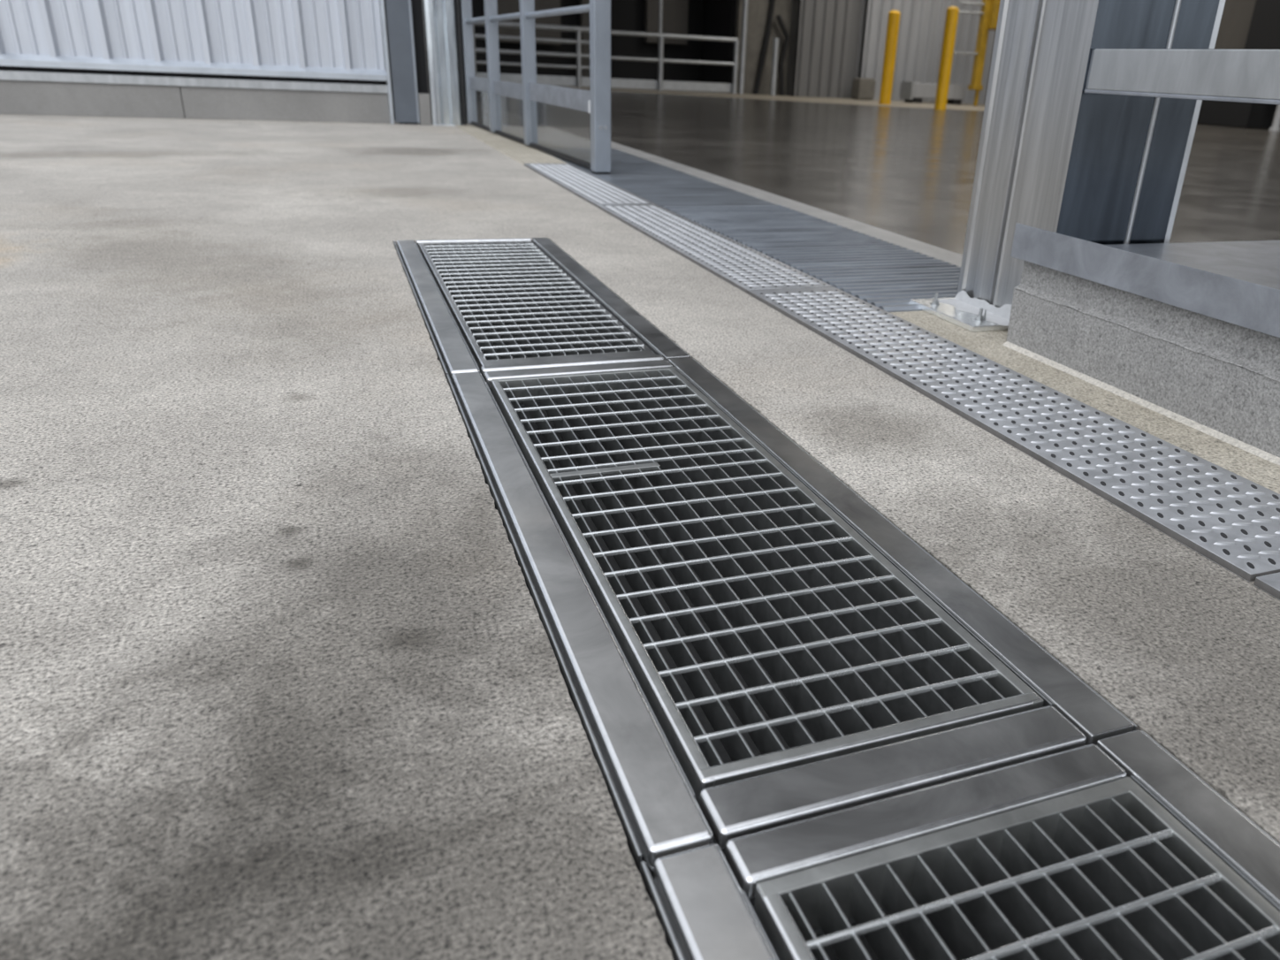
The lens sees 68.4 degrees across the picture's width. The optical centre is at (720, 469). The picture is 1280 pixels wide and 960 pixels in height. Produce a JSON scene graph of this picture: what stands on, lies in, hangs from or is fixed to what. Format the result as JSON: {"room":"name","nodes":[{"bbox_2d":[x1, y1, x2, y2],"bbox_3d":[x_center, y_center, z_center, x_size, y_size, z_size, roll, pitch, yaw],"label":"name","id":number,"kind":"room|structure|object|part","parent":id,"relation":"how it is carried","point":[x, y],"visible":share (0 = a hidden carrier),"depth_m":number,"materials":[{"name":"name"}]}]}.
{"room":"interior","nodes":[
{"label":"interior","id":0,"kind":"room"},
{"bbox_2d":[0,0,384,69],"bbox_3d":[-4.889,-4.078,5.187,5.446,3.270,0.095,-6,25,-21],"label":"wall","id":1,"kind":"structure","parent":0,"point":[346,34],"depth_m":6.29,"materials":[{"name":"metal"}]},
{"bbox_2d":[0,65,386,84],"bbox_3d":[-4.983,-2.550,5.891,5.448,0.038,0.105,-6,25,-21],"label":"trim","id":2,"kind":"structure","parent":1,"relation":"attached to","point":[2,67],"depth_m":6.36,"materials":[{"name":"grey metal"}]},
{"bbox_2d":[0,53,387,81],"bbox_3d":[-4.952,-2.563,5.809,5.450,0.070,0.095,-6,25,-21],"label":"trim","id":3,"kind":"structure","parent":1,"relation":"attached to","point":[5,59],"depth_m":6.29,"materials":[{"name":"metal"}]},
{"bbox_2d":[0,70,388,93],"bbox_3d":[-4.976,-2.500,5.893,5.452,0.055,0.145,-6,25,-21],"label":"trim","id":4,"kind":"structure","parent":1,"relation":"attached to","point":[6,75],"depth_m":6.34,"materials":[{"name":"metal"}]},
{"bbox_2d":[0,79,390,123],"bbox_3d":[-4.988,-2.385,5.960,5.452,0.205,0.150,-6,25,-21],"label":"concrete curb","id":5,"kind":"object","parent":1,"relation":"attached to","point":[18,97],"depth_m":6.40,"materials":[{"name":"concrete"}]},
{"bbox_2d":[378,0,394,124],"bbox_3d":[-2.351,-4.216,6.225,0.022,3.600,0.190,-6,25,-21],"label":"trim","id":6,"kind":"structure","parent":1,"relation":"attached to","point":[381,2],"depth_m":6.70,"materials":[{"name":"metal"}]},
{"bbox_2d":[378,0,428,90],"bbox_3d":[-4.591,-7.487,12.294,0.150,4.600,14.050,-6,25,-21],"label":"wall","id":7,"kind":"structure","parent":0,"point":[422,0],"depth_m":7.42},
{"bbox_2d":[411,0,428,123],"bbox_3d":[-2.150,-4.260,6.351,0.086,3.600,0.070,-6,25,-21],"label":"trim","id":8,"kind":"structure","parent":7,"relation":"attached to","point":[416,5],"depth_m":6.82,"materials":[{"name":"black metal"}]},
{"bbox_2d":[459,0,703,82],"bbox_3d":[-3.572,-10.290,18.927,7.030,4.600,0.200,-6,25,-21],"label":"wall","id":9,"kind":"structure","parent":0,"point":[626,15],"depth_m":19.96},
{"bbox_2d":[483,0,561,45],"bbox_3d":[-3.923,-10.465,18.342,1.500,3.850,0.200,-6,25,-21],"label":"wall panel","id":10,"kind":"structure","parent":9,"relation":"attached to","point":[504,6],"depth_m":18.89,"materials":[{"name":"grey metal"}]},
{"bbox_2d":[579,0,590,76],"bbox_3d":[-2.547,-10.279,19.021,0.600,4.600,0.200,-6,25,-21],"label":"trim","id":11,"kind":"structure","parent":9,"relation":"attached to","point":[584,17],"depth_m":19.42,"materials":[{"name":"black metal"}]},
{"bbox_2d":[644,0,688,44],"bbox_3d":[-1.086,-10.855,19.392,0.900,3.700,0.200,-6,25,-21],"label":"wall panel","id":12,"kind":"structure","parent":9,"relation":"attached to","point":[674,12],"depth_m":19.86,"materials":[{"name":"grey metal"}]},
{"bbox_2d":[700,0,736,92],"bbox_3d":[0.005,-10.292,19.352,0.080,4.600,1.700,-6,25,-21],"label":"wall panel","id":13,"kind":"structure","parent":9,"relation":"attached to","point":[719,16],"depth_m":19.73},
{"bbox_2d":[0,85,1279,959],"bbox_3d":[0.375,-3.292,9.335,26.000,0.302,30.078,-6,25,-21],"label":"floor","id":14,"kind":"structure","parent":0,"point":[281,678],"depth_m":1.07,"materials":[{"name":"concrete"}]},
{"bbox_2d":[383,0,419,124],"bbox_3d":[-2.248,-4.224,6.256,0.170,3.600,0.185,-6,25,-21],"label":"post","id":15,"kind":"object","parent":14,"relation":"on","point":[399,22],"visible":0.97,"depth_m":6.73,"materials":[{"name":"grey metal"}]},
{"bbox_2d":[422,0,466,126],"bbox_3d":[-1.963,-4.243,6.333,0.250,3.600,0.170,-6,25,-21],"label":"post","id":16,"kind":"object","parent":14,"relation":"on","point":[441,18],"visible":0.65,"depth_m":6.82,"materials":[{"name":"metal"}]},
{"bbox_2d":[418,92,431,125],"bbox_3d":[-2.194,-2.670,6.938,0.078,0.215,0.118,-6,25,-21],"label":"trim","id":17,"kind":"structure","parent":16,"relation":"attached to","point":[423,99],"depth_m":6.89,"materials":[{"name":"concrete"}]},
{"bbox_2d":[459,0,610,174],"bbox_3d":[-1.169,-3.054,5.303,0.080,2.292,3.246,-8,25,-23],"label":"gate","id":18,"kind":"object","parent":16,"relation":"attached to","point":[572,125],"visible":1,"depth_m":5.23,"materials":[{"name":"grey metal"}]},
{"bbox_3d":[-1.659,-3.080,6.416,0.032,0.037,0.775,-8,25,-23],"label":"pipe rail","id":19,"kind":"part","parent":18,"relation":"part of","materials":[{"name":"grey metal"}]},
{"bbox_3d":[-1.678,-2.704,6.578,0.024,0.086,0.775,-8,25,-23],"label":"rail","id":20,"kind":"part","parent":18,"relation":"part of","materials":[{"name":"metal"}]},
{"bbox_3d":[-1.685,-2.561,6.639,0.006,0.225,0.773,-8,25,-23],"label":"clear panel","id":21,"kind":"part","parent":18,"relation":"part of","materials":[{"name":"white"}]},
{"bbox_3d":[-1.286,-2.740,5.670,0.032,0.037,0.895,-8,25,-23],"label":"pipe rail","id":22,"kind":"part","parent":18,"relation":"part of","materials":[{"name":"grey metal"}]},
{"bbox_3d":[-1.306,-2.364,5.832,0.024,0.086,0.895,-8,25,-23],"label":"rail","id":23,"kind":"part","parent":18,"relation":"part of","materials":[{"name":"metal"}]},
{"bbox_3d":[-1.313,-2.222,5.894,0.006,0.225,0.893,-8,25,-23],"label":"clear panel","id":24,"kind":"part","parent":18,"relation":"part of","materials":[{"name":"white"}]},
{"bbox_3d":[-1.216,-2.014,5.738,0.028,0.022,3.069,-8,25,-23],"label":"rail","id":25,"kind":"part","parent":18,"relation":"part of","materials":[{"name":"black rubber"}]},
{"bbox_3d":[-0.812,-2.307,4.720,0.032,0.037,1.269,-8,25,-23],"label":"pipe rail","id":26,"kind":"part","parent":18,"relation":"part of","materials":[{"name":"grey metal"}]},
{"bbox_3d":[-0.830,-1.943,4.877,0.024,0.095,1.269,-8,25,-23],"label":"rail","id":27,"kind":"part","parent":18,"relation":"part of","materials":[{"name":"metal"}]},
{"bbox_3d":[-0.838,-1.792,4.942,0.006,0.232,1.267,-8,25,-23],"label":"clear panel","id":28,"kind":"part","parent":18,"relation":"part of","materials":[{"name":"white"}]},
{"bbox_3d":[-0.514,-2.461,3.990,0.080,2.284,0.070,-8,25,-23],"label":"post","id":29,"kind":"part","parent":18,"relation":"part of","materials":[{"name":"grey metal"}]},
{"bbox_2d":[456,125,566,165],"bbox_3d":[-1.368,-2.053,5.863,0.232,0.008,2.682,-6,25,-21],"label":"trim","id":30,"kind":"structure","parent":14,"relation":"on","point":[521,153],"depth_m":5.46,"materials":[{"name":"concrete"}]},
{"bbox_2d":[472,21,590,87],"bbox_3d":[-3.438,-7.765,17.543,2.468,1.068,0.120,-6,25,-21],"label":"railing","id":31,"kind":"object","parent":14,"relation":"on","point":[578,81],"visible":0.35,"depth_m":17.59,"materials":[{"name":"grey metal"}]},
{"bbox_3d":[-4.527,-7.620,17.127,0.096,1.028,0.096,-6,25,-21],"label":"post","id":32,"kind":"part","parent":31,"relation":"part of","materials":[{"name":"grey metal"}]},
{"bbox_3d":[-3.416,-8.205,17.342,2.460,0.100,0.100,-6,25,-21],"label":"rail","id":33,"kind":"part","parent":31,"relation":"part of","materials":[{"name":"grey metal"}]},
{"bbox_3d":[-3.426,-8.003,17.429,2.460,0.076,0.076,-6,25,-21],"label":"rail","id":34,"kind":"part","parent":31,"relation":"part of","materials":[{"name":"grey metal"}]},
{"bbox_3d":[-3.437,-7.788,17.522,2.460,0.076,0.076,-6,25,-21],"label":"rail","id":35,"kind":"part","parent":31,"relation":"part of","materials":[{"name":"grey metal"}]},
{"bbox_3d":[-3.446,-7.600,17.603,2.460,0.060,0.060,-6,25,-21],"label":"rail","id":36,"kind":"part","parent":31,"relation":"part of","materials":[{"name":"grey metal"}]},
{"bbox_3d":[-2.696,-7.827,17.825,0.096,1.028,0.096,-6,25,-21],"label":"post","id":37,"kind":"part","parent":31,"relation":"part of","materials":[{"name":"grey metal"}]},
{"bbox_2d":[393,237,691,391],"bbox_3d":[-0.494,-0.374,2.224,0.442,0.124,1.266,-6,25,-21],"label":"drain grate","id":38,"kind":"object","parent":14,"relation":"in","point":[453,354],"depth_m":2.02,"materials":[{"name":"metal"}]},
{"bbox_3d":[-0.716,-0.662,2.734,0.330,0.020,0.018,-6,25,-21],"label":"cross plate","id":39,"kind":"part","parent":38,"relation":"part of","materials":[{"name":"metal"}]},
{"bbox_3d":[-0.489,-0.412,2.212,0.320,0.043,1.220,-6,25,-21],"label":"drain grate","id":40,"kind":"part","parent":38,"relation":"part of","materials":[{"name":"silver metal"}]},
{"bbox_3d":[-0.260,-0.184,1.679,0.330,0.020,0.024,-6,25,-21],"label":"cross plate","id":41,"kind":"part","parent":38,"relation":"part of","materials":[{"name":"metal"}]},
{"bbox_2d":[524,163,655,206],"bbox_3d":[-0.614,-1.264,4.114,0.231,0.013,1.426,-6,25,-21],"label":"plate","id":42,"kind":"object","parent":14,"relation":"on","point":[590,187],"visible":1,"depth_m":3.97,"materials":[{"name":"metal"}]},
{"bbox_2d":[536,148,776,206],"bbox_3d":[-0.437,-1.474,4.630,0.487,0.007,2.398,-6,25,-21],"label":"plate","id":43,"kind":"object","parent":14,"relation":"on","point":[660,185],"visible":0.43,"depth_m":4.15,"materials":[{"name":"metal"}]},
{"bbox_2d":[657,0,662,80],"bbox_3d":[-1.126,-9.717,17.943,0.070,4.548,0.067,-6,25,-21],"label":"pole","id":44,"kind":"object","parent":14,"relation":"on","point":[660,1],"visible":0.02,"depth_m":18.31,"materials":[{"name":"grey metal"}]},
{"bbox_2d":[610,30,739,93],"bbox_3d":[-0.958,-8.034,18.495,2.808,1.040,0.118,-6,25,-21],"label":"railing","id":45,"kind":"object","parent":14,"relation":"on","point":[661,85],"visible":0.82,"depth_m":18.54,"materials":[{"name":"grey metal"}]},
{"bbox_3d":[-1.173,-7.986,18.411,0.096,0.998,0.096,-6,25,-21],"label":"post","id":46,"kind":"part","parent":45,"relation":"part of","materials":[{"name":"grey metal"}]},
{"bbox_3d":[-0.975,-8.058,18.464,2.760,0.068,0.068,-6,25,-21],"label":"rail","id":47,"kind":"part","parent":45,"relation":"part of","materials":[{"name":"grey metal"}]},
{"bbox_3d":[-0.954,-8.466,18.288,2.760,0.084,0.084,-6,25,-21],"label":"rail","id":48,"kind":"part","parent":45,"relation":"part of","materials":[{"name":"grey metal"}]},
{"bbox_3d":[0.305,-8.153,18.974,0.096,0.998,0.096,-6,25,-21],"label":"post","id":49,"kind":"part","parent":45,"relation":"part of","materials":[{"name":"grey metal"}]},
{"bbox_2d":[596,204,831,293],"bbox_3d":[-0.090,-0.715,2.900,0.231,0.013,1.426,-6,25,-21],"label":"plate","id":50,"kind":"object","parent":14,"relation":"on","point":[745,268],"visible":1,"depth_m":2.71,"materials":[{"name":"metal"}]},
{"bbox_2d":[738,0,748,93],"bbox_3d":[0.529,-9.806,18.347,0.110,4.548,0.110,-6,25,-21],"label":"pole","id":51,"kind":"object","parent":14,"relation":"on","point":[745,3],"visible":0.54,"depth_m":18.85,"materials":[{"name":"grey metal"}]},
{"bbox_2d":[769,38,779,95],"bbox_3d":[1.105,-8.216,19.115,0.120,1.078,0.120,-6,25,-21],"label":"pole","id":52,"kind":"object","parent":14,"relation":"on","point":[775,47],"visible":0.9,"depth_m":19.07,"materials":[{"name":"grey metal"}]},
{"bbox_2d":[610,141,962,266],"bbox_3d":[0.041,-1.310,4.303,0.120,0.009,4.530,-6,25,-21],"label":"trim","id":53,"kind":"structure","parent":14,"relation":"on","point":[951,257],"depth_m":3.58,"materials":[{"name":"grey metal"}]},
{"bbox_2d":[446,357,1137,879],"bbox_3d":[-0.056,0.084,1.211,0.442,0.124,1.106,-6,25,-21],"label":"drain grate","id":54,"kind":"object","parent":14,"relation":"in","point":[659,812],"depth_m":0.93,"materials":[{"name":"metal"}]},
{"bbox_3d":[-0.244,-0.168,1.643,0.330,0.020,0.042,-6,25,-21],"label":"cross plate","id":55,"kind":"part","parent":54,"relation":"part of","materials":[{"name":"metal"}]},
{"bbox_3d":[-0.051,0.046,1.199,0.320,0.044,1.007,-6,25,-21],"label":"drain grate","id":56,"kind":"part","parent":54,"relation":"part of","materials":[{"name":"silver metal"}]},
{"bbox_3d":[0.145,0.239,0.743,0.330,0.020,0.048,-6,25,-21],"label":"cross plate","id":57,"kind":"part","parent":54,"relation":"part of","materials":[{"name":"metal"}]},
{"bbox_2d":[662,205,960,312],"bbox_3d":[0.303,-0.701,2.916,0.487,0.012,1.630,-6,25,-21],"label":"plate","id":58,"kind":"object","parent":14,"relation":"on","point":[886,276],"visible":0.71,"depth_m":2.76,"materials":[{"name":"metal"}]},
{"bbox_2d":[851,77,876,99],"bbox_3d":[2.954,-7.859,19.338,0.400,0.418,0.350,-6,25,-21],"label":"bin","id":59,"kind":"object","parent":14,"relation":"on","point":[863,88],"visible":1,"depth_m":19.20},
{"bbox_2d":[878,10,899,104],"bbox_3d":[3.053,-7.422,16.895,0.210,1.556,0.210,-6,25,-21],"label":"bollard","id":60,"kind":"object","parent":14,"relation":"on","point":[894,16],"visible":0.98,"depth_m":16.81,"materials":[{"name":"yellow metal"}]},
{"bbox_2d":[899,81,966,105],"bbox_3d":[4.368,-7.745,19.264,1.310,0.398,0.440,-6,25,-21],"label":"equipment box","id":61,"kind":"object","parent":14,"relation":"on","point":[910,91],"visible":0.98,"depth_m":19.03,"materials":[{"name":"grey metal"}]},
{"bbox_2d":[934,6,959,109],"bbox_3d":[3.751,-6.808,15.528,0.196,1.572,0.196,-6,25,-21],"label":"bollard","id":62,"kind":"object","parent":14,"relation":"on","point":[952,11],"visible":1,"depth_m":15.45,"materials":[{"name":"yellow metal"}]},
{"bbox_2d":[640,730,1279,959],"bbox_3d":[0.350,0.509,0.270,0.442,0.124,1.101,-6,25,-21],"label":"drain grate","id":63,"kind":"object","parent":14,"relation":"in","point":[699,896],"depth_m":0.65,"materials":[{"name":"metal"}]},
{"bbox_3d":[0.163,0.258,0.701,0.330,0.020,0.040,-6,25,-21],"label":"cross plate","id":64,"kind":"part","parent":63,"relation":"part of","materials":[{"name":"metal"}]},
{"bbox_3d":[0.356,0.471,0.259,0.320,0.044,1.010,-6,25,-21],"label":"drain grate","id":65,"kind":"part","parent":63,"relation":"part of","materials":[{"name":"silver metal"}]},
{"bbox_2d":[952,0,1000,106],"bbox_3d":[5.225,-8.616,18.603,1.201,2.598,0.340,-6,25,-21],"label":"lift","id":66,"kind":"object","parent":14,"relation":"on","point":[989,11],"visible":0.8,"depth_m":18.61,"materials":[{"name":"paint"}]},
{"bbox_3d":[4.890,-8.308,18.686,0.571,0.050,0.050,-5,25,-18],"label":"rail","id":67,"kind":"part","parent":66,"relation":"part of","materials":[{"name":"grey metal"}]},
{"bbox_3d":[4.924,-8.977,18.398,0.571,0.050,0.050,-5,25,-18],"label":"rail","id":68,"kind":"part","parent":66,"relation":"part of","materials":[{"name":"grey metal"}]},
{"bbox_3d":[4.931,-9.124,18.335,0.571,0.050,0.050,-5,25,-18],"label":"rail","id":69,"kind":"part","parent":66,"relation":"part of","materials":[{"name":"grey metal"}]},
{"bbox_3d":[5.228,-7.588,19.128,0.060,0.298,0.060,-6,25,-21],"label":"leg","id":70,"kind":"part","parent":66,"relation":"part of","materials":[{"name":"yellow paint"}]},
{"bbox_2d":[747,286,1279,581],"bbox_3d":[0.435,-0.166,1.685,0.231,0.013,1.426,-6,25,-21],"label":"plate","id":71,"kind":"object","parent":14,"relation":"on","point":[1227,518],"visible":1,"depth_m":1.42,"materials":[{"name":"metal"}]},
{"bbox_2d":[909,0,1225,332],"bbox_3d":[0.782,-1.909,1.484,0.428,3.396,0.316,-6,25,-21],"label":"steel column","id":72,"kind":"structure","parent":14,"relation":"on","point":[1055,156],"depth_m":1.92,"materials":[{"name":"metal"}]},
{"bbox_3d":[0.637,-0.363,2.159,0.311,0.013,0.252,-6,25,-21],"label":"plate","id":73,"kind":"part","parent":72,"relation":"part of","materials":[{"name":"silver metal"}]},
{"bbox_2d":[1084,48,1279,105],"bbox_3d":[1.309,-0.161,0.464,0.069,0.078,3.151,-6,25,-21],"label":"guard rail","id":74,"kind":"object","parent":72,"relation":"attached to","point":[1238,75],"visible":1,"depth_m":1.58,"materials":[{"name":"metal"}]},
{"bbox_3d":[0.733,-0.764,1.797,0.061,0.074,0.006,-6,25,-21],"label":"plate","id":75,"kind":"part","parent":74,"relation":"part of","materials":[{"name":"metal"}]},
{"bbox_2d":[889,310,1279,494],"bbox_3d":[1.498,0.539,0.187,0.518,0.004,4.806,-6,25,-21],"label":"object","id":76,"kind":"structure","parent":14,"relation":"on","point":[1265,473],"depth_m":1.60,"materials":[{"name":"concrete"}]},
{"bbox_2d":[1005,260,1279,457],"bbox_3d":[2.108,0.361,0.435,1.650,0.190,4.115,-6,25,-21],"label":"curb","id":77,"kind":"object","parent":14,"relation":"on","point":[1239,403],"visible":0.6,"depth_m":1.57,"materials":[{"name":"concrete"}]},
{"bbox_2d":[1002,341,1279,465],"bbox_3d":[1.336,0.530,0.175,0.012,0.007,4.112,-6,25,-21],"label":"trim","id":78,"kind":"structure","parent":77,"relation":"attached to","point":[1257,452],"depth_m":1.58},
{"bbox_2d":[1010,222,1279,337],"bbox_3d":[2.106,0.251,0.393,1.660,0.065,4.130,-6,25,-21],"label":"cap","id":79,"kind":"object","parent":77,"relation":"on","point":[1238,283],"visible":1,"depth_m":1.63,"materials":[{"name":"metal"}]},
{"bbox_3d":[2.108,0.267,0.401,1.655,0.008,4.130,-6,25,-21],"label":"cap plate","id":80,"kind":"part","parent":79,"relation":"part of","materials":[{"name":"metal"}]},
{"bbox_2d":[1014,286,1279,381],"bbox_3d":[1.089,0.157,0.725,0.010,0.010,2.712,-6,25,-21],"label":"trim","id":81,"kind":"structure","parent":77,"relation":"attached to","point":[1149,334],"depth_m":1.56,"materials":[{"name":"concrete"}]},
{"bbox_2d":[1196,99,1276,129],"bbox_3d":[8.070,-5.793,15.141,0.540,0.418,1.600,-6,25,-21],"label":"crate","id":82,"kind":"object","parent":14,"relation":"on","point":[1232,114],"visible":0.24,"depth_m":14.58,"materials":[{"name":"black"}]},
{"bbox_2d":[1253,571,1279,600],"bbox_3d":[0.959,0.384,0.471,0.231,0.013,1.426,-6,25,-21],"label":"plate","id":83,"kind":"object","parent":14,"relation":"on","point":[1268,583],"visible":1,"depth_m":1.02,"materials":[{"name":"metal"}]},
{"bbox_2d":[1269,104,1279,130],"bbox_3d":[8.319,-5.570,13.792,0.150,1.098,0.146,-6,25,-21],"label":"pipe","id":84,"kind":"object","parent":14,"relation":"on","point":[1276,125],"visible":1,"depth_m":13.93,"materials":[{"name":"metal"}]},
{"bbox_2d":[734,0,792,95],"bbox_3d":[1.018,-10.013,18.824,1.370,4.600,0.150,-6,25,-21],"label":"wall","id":85,"kind":"structure","parent":0,"point":[758,10],"depth_m":19.22,"materials":[{"name":"grey metal"}]},
{"bbox_2d":[754,0,789,95],"bbox_3d":[1.081,-8.942,19.130,0.694,2.411,0.169,-1,24,-9],"label":"hoses","id":86,"kind":"object","parent":85,"relation":"hanging from","point":[767,34],"visible":0.96,"depth_m":19.23,"materials":[{"name":"black rubber"}]},
{"bbox_2d":[792,0,862,98],"bbox_3d":[2.280,-9.969,18.871,1.400,4.600,0.170,-6,25,-21],"label":"wall","id":87,"kind":"structure","parent":0,"point":[827,34],"depth_m":19.35,"materials":[{"name":"grey metal"}]},
{"bbox_2d":[785,0,799,96],"bbox_3d":[1.651,-9.981,18.824,0.200,4.600,0.360,-6,25,-21],"label":"trim","id":88,"kind":"structure","parent":87,"relation":"attached to","point":[795,3],"depth_m":19.35,"materials":[{"name":"grey metal"}]},
{"bbox_2d":[858,0,995,104],"bbox_3d":[4.509,-10.115,19.473,3.200,4.600,0.170,-6,25,-21],"label":"wall","id":89,"kind":"structure","parent":0,"point":[922,22],"depth_m":19.80,"materials":[{"name":"metal"}]},
{"bbox_2d":[855,0,868,77],"bbox_3d":[3.028,-10.022,19.082,0.150,4.600,0.380,-6,25,-21],"label":"trim","id":90,"kind":"structure","parent":89,"relation":"attached to","point":[862,23],"depth_m":19.47,"materials":[{"name":"grey metal"}]},
{"bbox_2d":[984,0,1279,127],"bbox_3d":[10.023,-6.177,10.975,0.200,4.600,28.000,-6,25,-21],"label":"wall","id":91,"kind":"structure","parent":0,"point":[1237,15],"depth_m":15.03,"materials":[{"name":"grey metal"}]},
{"bbox_2d":[1244,0,1279,49],"bbox_3d":[8.902,-7.365,12.843,0.290,4.000,2.900,-6,25,-21],"label":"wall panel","id":92,"kind":"structure","parent":91,"relation":"attached to","point":[1264,28],"depth_m":14.24,"materials":[{"name":"grey metal"}]}
]}

